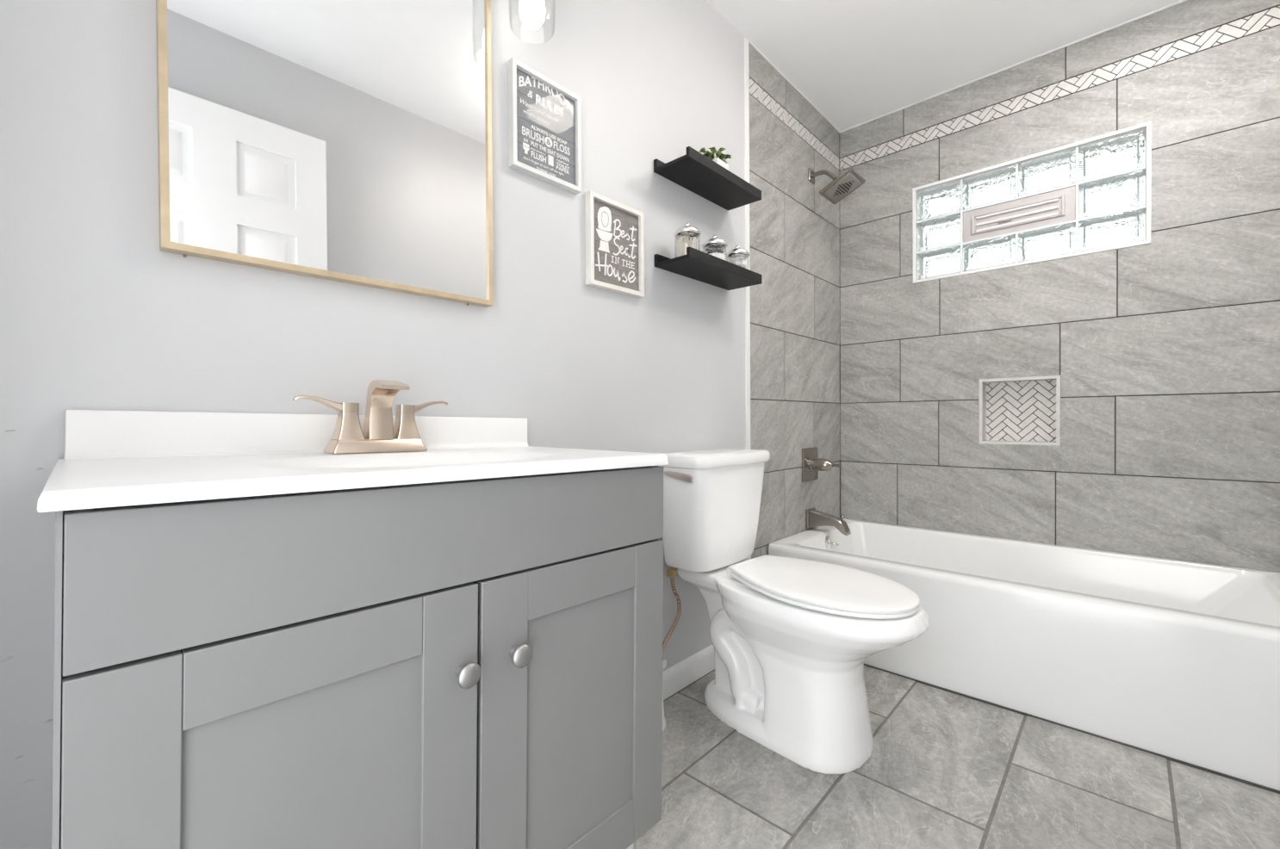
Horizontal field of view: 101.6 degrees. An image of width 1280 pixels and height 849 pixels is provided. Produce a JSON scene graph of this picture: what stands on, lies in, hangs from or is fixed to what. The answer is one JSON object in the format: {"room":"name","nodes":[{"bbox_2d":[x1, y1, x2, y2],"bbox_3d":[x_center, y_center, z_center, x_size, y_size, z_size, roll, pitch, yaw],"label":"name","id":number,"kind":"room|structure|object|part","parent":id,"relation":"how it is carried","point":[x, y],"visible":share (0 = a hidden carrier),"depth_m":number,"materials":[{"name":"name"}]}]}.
{"room":"bathroom","nodes":[
{"label":"bathroom","id":0,"kind":"room"},
{"bbox_2d":[0,0,840,848],"bbox_3d":[-0.007,-0.317,1.710,0.122,2.434,3.340,0,1,43],"label":"wall","id":1,"kind":"structure","parent":0,"point":[94,315],"depth_m":1.22,"materials":[{"name":"paint"}]},
{"bbox_2d":[64,410,529,459],"bbox_3d":[-0.548,0.017,1.020,0.027,0.072,0.775,0,0,43],"label":"backsplash","id":2,"kind":"structure","parent":1,"relation":"attached to","point":[89,434],"depth_m":0.87,"materials":[{"name":"white stone"}]},
{"bbox_2d":[155,0,493,307],"bbox_3d":[-0.552,-0.696,1.018,0.027,0.848,0.576,0,1,43],"label":"wall mirror","id":3,"kind":"object","parent":1,"relation":"attached to","point":[348,141],"visible":1,"depth_m":0.98,"materials":[{"name":"gold metal"}]},
{"bbox_2d":[508,0,555,32],"bbox_3d":[-0.498,-1.086,0.981,0.155,0.338,0.779,0,1,43],"label":"vanity light","id":4,"kind":"object","parent":1,"relation":"attached to","point":[531,12],"visible":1,"depth_m":1.20,"materials":[{"name":"white glass"}]},
{"bbox_3d":[-0.251,-0.988,1.212,0.061,0.124,0.061,0,1,43],"label":"bulb","id":5,"kind":"part","parent":4,"relation":"part of","materials":[{"name":"white glass"}]},
{"bbox_2d":[507,57,581,194],"bbox_3d":[-0.242,-0.763,1.353,0.022,0.258,0.217,0,1,43],"label":"framed sign","id":6,"kind":"object","parent":1,"relation":"attached to","point":[544,116],"visible":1,"depth_m":1.34,"materials":[{"name":"grey paper"}]},
{"bbox_3d":[-0.246,-0.763,1.357,0.009,0.239,0.198,0,1,43],"label":"printed panel","id":7,"kind":"part","parent":6,"relation":"part of","materials":[{"name":"grey paper"}]},
{"bbox_2d":[584,190,644,298],"bbox_3d":[-0.071,-0.523,1.538,0.022,0.258,0.219,0,1,43],"label":"framed sign","id":8,"kind":"object","parent":1,"relation":"attached to","point":[614,230],"visible":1,"depth_m":1.53,"materials":[{"name":"grey paper"}]},
{"bbox_3d":[-0.074,-0.523,1.542,0.009,0.237,0.198,0,1,43],"label":"printed panel","id":9,"kind":"part","parent":8,"relation":"part of","materials":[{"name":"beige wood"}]},
{"bbox_2d":[662,645,714,702],"bbox_3d":[0.088,0.856,1.719,0.013,0.088,1.068,0,1,43],"label":"baseboard","id":10,"kind":"structure","parent":1,"relation":"attached to","point":[680,675],"depth_m":1.79,"materials":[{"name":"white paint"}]},
{"bbox_2d":[653,146,761,211],"bbox_3d":[0.243,-0.834,1.786,0.143,0.040,0.430,0,1,43],"label":"floating shelf","id":11,"kind":"object","parent":1,"relation":"attached to","point":[693,171],"visible":1,"depth_m":1.74,"materials":[{"name":"black wood"}]},
{"bbox_2d":[699,147,731,170],"bbox_3d":[0.261,-0.890,1.808,0.115,0.128,0.117,0,1,43],"label":"potted plant","id":12,"kind":"object","parent":11,"relation":"on","point":[718,154],"visible":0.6,"depth_m":1.79,"materials":[{"name":"green plant"}]},
{"bbox_3d":[0.260,-0.864,1.813,0.072,0.076,0.072,0,1,43],"label":"pot","id":13,"kind":"part","parent":12,"relation":"part of","materials":[{"name":"white ceramic"}]},
{"bbox_2d":[654,246,762,290],"bbox_3d":[0.245,-0.530,1.788,0.143,0.040,0.430,0,1,43],"label":"floating shelf","id":14,"kind":"object","parent":1,"relation":"attached to","point":[699,265],"visible":1,"depth_m":1.74,"materials":[{"name":"black wood"}]},
{"bbox_2d":[673,223,701,257],"bbox_3d":[0.152,-0.584,1.680,0.087,0.128,0.087,0,1,43],"label":"glass jar","id":15,"kind":"object","parent":14,"relation":"on","point":[686,230],"visible":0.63,"depth_m":1.66,"materials":[{"name":"clear glass"}]},
{"bbox_3d":[0.152,-0.617,1.680,0.087,0.026,0.087,0,1,43],"label":"lid","id":16,"kind":"part","parent":15,"relation":"part of","materials":[{"name":"silver metal"}]},
{"bbox_2d":[677,236,697,256],"bbox_3d":[0.151,-0.561,1.679,0.067,0.072,0.067,0,1,43],"label":"cotton swabs","id":17,"kind":"object","parent":15,"relation":"in","point":[684,243],"visible":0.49,"depth_m":1.66},
{"bbox_2d":[702,235,727,260],"bbox_3d":[0.257,-0.586,1.792,0.087,0.128,0.087,0,1,43],"label":"glass jar","id":18,"kind":"object","parent":14,"relation":"on","point":[714,243],"visible":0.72,"depth_m":1.77,"materials":[{"name":"clear glass"}]},
{"bbox_3d":[0.256,-0.619,1.792,0.087,0.026,0.087,0,1,43],"label":"lid","id":19,"kind":"part","parent":18,"relation":"part of","materials":[{"name":"silver metal"}]},
{"bbox_2d":[708,252,725,260],"bbox_3d":[0.257,-0.555,1.792,0.072,0.054,0.072,0,1,43],"label":"pads","id":20,"kind":"object","parent":18,"relation":"in","point":[718,255],"visible":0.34,"depth_m":1.76,"materials":[{"name":"fabric"}]},
{"bbox_2d":[704,248,724,254],"bbox_3d":[0.255,-0.591,1.794,0.064,0.022,0.068,0,0,-4],"label":"pick","id":21,"kind":"object","parent":20,"relation":"on","point":[707,251],"visible":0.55,"depth_m":1.77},
{"bbox_2d":[725,245,749,260],"bbox_3d":[0.355,-0.587,1.897,0.087,0.128,0.087,0,1,43],"label":"glass jar","id":22,"kind":"object","parent":14,"relation":"on","point":[742,254],"visible":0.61,"depth_m":1.87,"materials":[{"name":"clear glass"}]},
{"bbox_2d":[729,257,746,268],"bbox_3d":[0.353,-0.567,1.894,0.069,0.074,0.065,0,1,43],"label":"cotton balls","id":23,"kind":"object","parent":22,"relation":"in","point":[736,261],"visible":0.33,"depth_m":1.88,"materials":[{"name":"fabric"}]},
{"bbox_2d":[744,37,751,559],"bbox_3d":[0.431,-0.366,2.093,0.008,2.346,0.030,0,1,43],"label":"trim","id":24,"kind":"structure","parent":1,"relation":"attached to","point":[746,41],"depth_m":2.08,"materials":[{"name":"white paint"}]},
{"bbox_2d":[801,447,841,482],"bbox_3d":[0.867,0.191,2.453,0.153,0.158,0.158,0,1,43],"label":"shower valve","id":25,"kind":"object","parent":1,"relation":"attached to","point":[810,467],"visible":1,"depth_m":2.46,"materials":[{"name":"silver metal"}]},
{"bbox_3d":[0.816,0.191,2.501,0.012,0.158,0.158,0,1,43],"label":"plate","id":26,"kind":"part","parent":25,"relation":"part of","materials":[{"name":"silver metal"}]},
{"bbox_3d":[0.871,0.190,2.450,0.068,0.060,0.060,0,1,43],"label":"cone handle","id":27,"kind":"part","parent":25,"relation":"part of","materials":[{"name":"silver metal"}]},
{"bbox_3d":[0.908,0.189,2.415,0.042,0.017,0.020,0,1,43],"label":"lever","id":28,"kind":"part","parent":25,"relation":"part of","materials":[{"name":"silver metal"}]},
{"bbox_2d":[805,508,851,535],"bbox_3d":[0.884,0.455,2.446,0.188,0.099,0.092,0,1,43],"label":"tub spout","id":29,"kind":"object","parent":1,"relation":"attached to","point":[814,518],"visible":1,"depth_m":2.44,"materials":[{"name":"silver metal"}]},
{"bbox_3d":[0.821,0.451,2.506,0.014,0.092,0.092,0,1,43],"label":"wall plate","id":30,"kind":"part","parent":29,"relation":"part of","materials":[{"name":"silver metal"}]},
{"bbox_2d":[807,167,865,205],"bbox_3d":[0.908,-1.144,2.438,0.229,0.164,0.174,0,1,43],"label":"shower fixture","id":31,"kind":"object","parent":1,"relation":"attached to","point":[841,186],"visible":1,"depth_m":2.41,"materials":[{"name":"silver metal"}]},
{"bbox_3d":[0.873,-1.174,2.471,0.125,0.071,0.021,0,1,43],"label":"arm","id":32,"kind":"part","parent":31,"relation":"part of","materials":[{"name":"silver metal"}]},
{"bbox_2d":[707,0,1180,131],"bbox_3d":[0.583,-1.583,1.150,1.745,0.100,3.350,0,1,43],"label":"ceiling","id":33,"kind":"structure","parent":0,"point":[857,62],"depth_m":2.08,"materials":[{"name":"paint"}]},
{"bbox_2d":[633,665,1279,848],"bbox_3d":[0.598,0.952,1.172,1.745,0.100,3.350,0,1,43],"label":"floor","id":34,"kind":"structure","parent":0,"point":[944,770],"depth_m":1.28,"materials":[{"name":"tile"}]},
{"bbox_2d":[51,466,663,848],"bbox_3d":[-0.379,0.489,0.870,0.479,0.828,0.790,0,0,43],"label":"vanity cabinet","id":35,"kind":"object","parent":34,"relation":"on","point":[467,664],"visible":1,"depth_m":0.62,"materials":[{"name":"grey paint"}]},
{"bbox_3d":[-0.364,0.491,0.587,0.018,0.542,0.387,0,0,43],"label":"door","id":36,"kind":"part","parent":35,"relation":"part of","materials":[{"name":"grey paint"}]},
{"bbox_2d":[37,410,668,512],"bbox_3d":[-0.387,0.074,0.875,0.461,0.213,0.804,0,0,43],"label":"countertop","id":37,"kind":"structure","parent":35,"relation":"on","point":[113,458],"depth_m":0.78,"materials":[{"name":"white stone"}]},
{"bbox_2d":[292,379,447,453],"bbox_3d":[-0.479,-0.015,0.974,0.110,0.133,0.274,0,0,43],"label":"faucet","id":38,"kind":"object","parent":37,"relation":"on","point":[380,434],"visible":1,"depth_m":0.97,"materials":[{"name":"beige metal"}]},
{"bbox_3d":[-0.557,-0.034,0.928,0.026,0.033,0.100,0,0,43],"label":"lever","id":39,"kind":"part","parent":38,"relation":"part of","materials":[{"name":"beige metal"}]},
{"bbox_3d":[-0.533,0.002,0.954,0.042,0.050,0.047,0,0,43],"label":"handle post","id":40,"kind":"part","parent":38,"relation":"part of","materials":[{"name":"beige metal"}]},
{"bbox_3d":[-0.498,0.039,0.991,0.058,0.025,0.168,0,0,43],"label":"plate","id":41,"kind":"part","parent":38,"relation":"part of","materials":[{"name":"beige metal"}]},
{"bbox_3d":[-0.474,-0.027,0.969,0.096,0.109,0.051,0,0,43],"label":"spout","id":42,"kind":"part","parent":38,"relation":"part of","materials":[{"name":"beige metal"}]},
{"bbox_3d":[-0.463,0.003,1.029,0.042,0.050,0.047,0,0,43],"label":"handle post","id":43,"kind":"part","parent":38,"relation":"part of","materials":[{"name":"beige metal"}]},
{"bbox_3d":[-0.439,-0.033,1.055,0.026,0.033,0.100,0,0,43],"label":"lever","id":44,"kind":"part","parent":38,"relation":"part of","materials":[{"name":"beige metal"}]},
{"bbox_3d":[-0.227,0.148,0.734,0.018,0.138,0.783,0,0,43],"label":"drawer","id":45,"kind":"part","parent":35,"relation":"part of","materials":[{"name":"grey paint"}]},
{"bbox_3d":[-0.240,0.420,0.744,0.011,0.688,0.749,0,0,43],"label":"frame","id":46,"kind":"part","parent":35,"relation":"part of","materials":[{"name":"grey wood"}]},
{"bbox_3d":[-0.231,0.333,0.697,0.028,0.033,0.033,0,0,43],"label":"knob","id":47,"kind":"part","parent":35,"relation":"part of","materials":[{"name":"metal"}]},
{"bbox_3d":[-0.175,0.334,0.757,0.028,0.033,0.033,0,0,43],"label":"knob","id":48,"kind":"part","parent":35,"relation":"part of","materials":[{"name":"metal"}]},
{"bbox_3d":[-0.095,0.494,0.876,0.018,0.542,0.390,0,0,43],"label":"door","id":49,"kind":"part","parent":35,"relation":"part of","materials":[{"name":"grey paint"}]},
{"bbox_2d":[662,689,665,731],"bbox_3d":[0.029,0.717,1.560,0.096,0.370,0.096,0,1,43],"label":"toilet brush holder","id":50,"kind":"object","parent":34,"relation":"on","point":[663,717],"visible":0.08,"depth_m":1.55,"materials":[{"name":"white plastic"}]},
{"bbox_2d":[658,447,930,774],"bbox_3d":[0.432,0.494,1.547,0.436,0.810,0.758,-1,1,-42],"label":"toilet","id":51,"kind":"object","parent":34,"relation":"on","point":[792,639],"visible":1,"depth_m":1.46,"materials":[{"name":"white ceramic"}]},
{"bbox_2d":[662,568,681,669],"bbox_3d":[0.076,0.608,1.658,0.075,0.298,0.131,0,1,43],"label":"water supply line","id":52,"kind":"object","parent":51,"relation":"attached to","point":[672,573],"visible":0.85,"depth_m":1.66,"materials":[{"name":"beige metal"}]},
{"bbox_3d":[0.255,0.295,1.740,0.195,0.328,0.398,0,1,43],"label":"tank","id":53,"kind":"part","parent":51,"relation":"part of","materials":[{"name":"white ceramic"}]},
{"bbox_3d":[0.258,0.110,1.736,0.212,0.043,0.427,0,1,43],"label":"tank lid","id":54,"kind":"part","parent":51,"relation":"part of","materials":[{"name":"white ceramic"}]},
{"bbox_3d":[0.451,0.683,1.546,0.375,0.432,0.732,-1,1,-42],"label":"bowl","id":55,"kind":"part","parent":51,"relation":"part of","materials":[{"name":"white ceramic"}]},
{"bbox_3d":[0.513,0.459,1.475,0.349,0.021,0.502,-1,1,-42],"label":"seat","id":56,"kind":"part","parent":51,"relation":"part of","materials":[{"name":"white plastic"}]},
{"bbox_3d":[0.513,0.443,1.475,0.354,0.030,0.506,-1,1,-42],"label":"lid","id":57,"kind":"part","parent":51,"relation":"part of","materials":[{"name":"white plastic"}]},
{"bbox_2d":[768,518,1279,790],"bbox_3d":[1.354,0.697,1.983,1.498,0.386,0.780,0,1,43],"label":"bathtub","id":58,"kind":"object","parent":34,"relation":"on","point":[1175,659],"visible":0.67,"depth_m":1.60,"materials":[{"name":"white ceramic"}]},
{"bbox_3d":[0.877,0.552,2.433,0.017,0.066,0.066,0,1,43],"label":"overflow plate","id":59,"kind":"part","parent":58,"relation":"part of","materials":[{"name":"silver metal"}]},
{"bbox_2d":[863,664,1279,794],"bbox_3d":[1.090,0.893,1.700,1.505,0.005,0.005,0,1,43],"label":"trim","id":60,"kind":"structure","parent":58,"relation":"attached to","point":[916,680],"depth_m":1.50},
{"bbox_2d":[838,0,1279,572],"bbox_3d":[1.674,-0.332,2.325,1.745,2.434,0.170,0,1,43],"label":"wall","id":61,"kind":"structure","parent":0,"point":[1124,400],"depth_m":2.08,"materials":[{"name":"tile"}]},
{"bbox_2d":[748,0,1187,133],"bbox_3d":[1.296,-1.541,1.917,1.505,0.007,0.916,0,1,43],"label":"trim","id":62,"kind":"structure","parent":61,"relation":"attached to","point":[750,43],"depth_m":2.25,"materials":[{"name":"white paint"}]},
{"bbox_2d":[912,121,1151,283],"bbox_3d":[1.667,-0.914,2.293,0.827,0.458,0.133,0,1,43],"label":"window","id":63,"kind":"structure","parent":61,"relation":"in","point":[1086,196],"depth_m":2.21,"materials":[{"name":"white glass"}]},
{"bbox_2d":[963,186,1075,242],"bbox_3d":[1.651,-0.906,2.285,0.400,0.141,0.086,0,1,43],"label":"vent","id":64,"kind":"object","parent":63,"relation":"attached to","point":[1053,207],"depth_m":2.25,"materials":[{"name":"plastic"}]}
]}

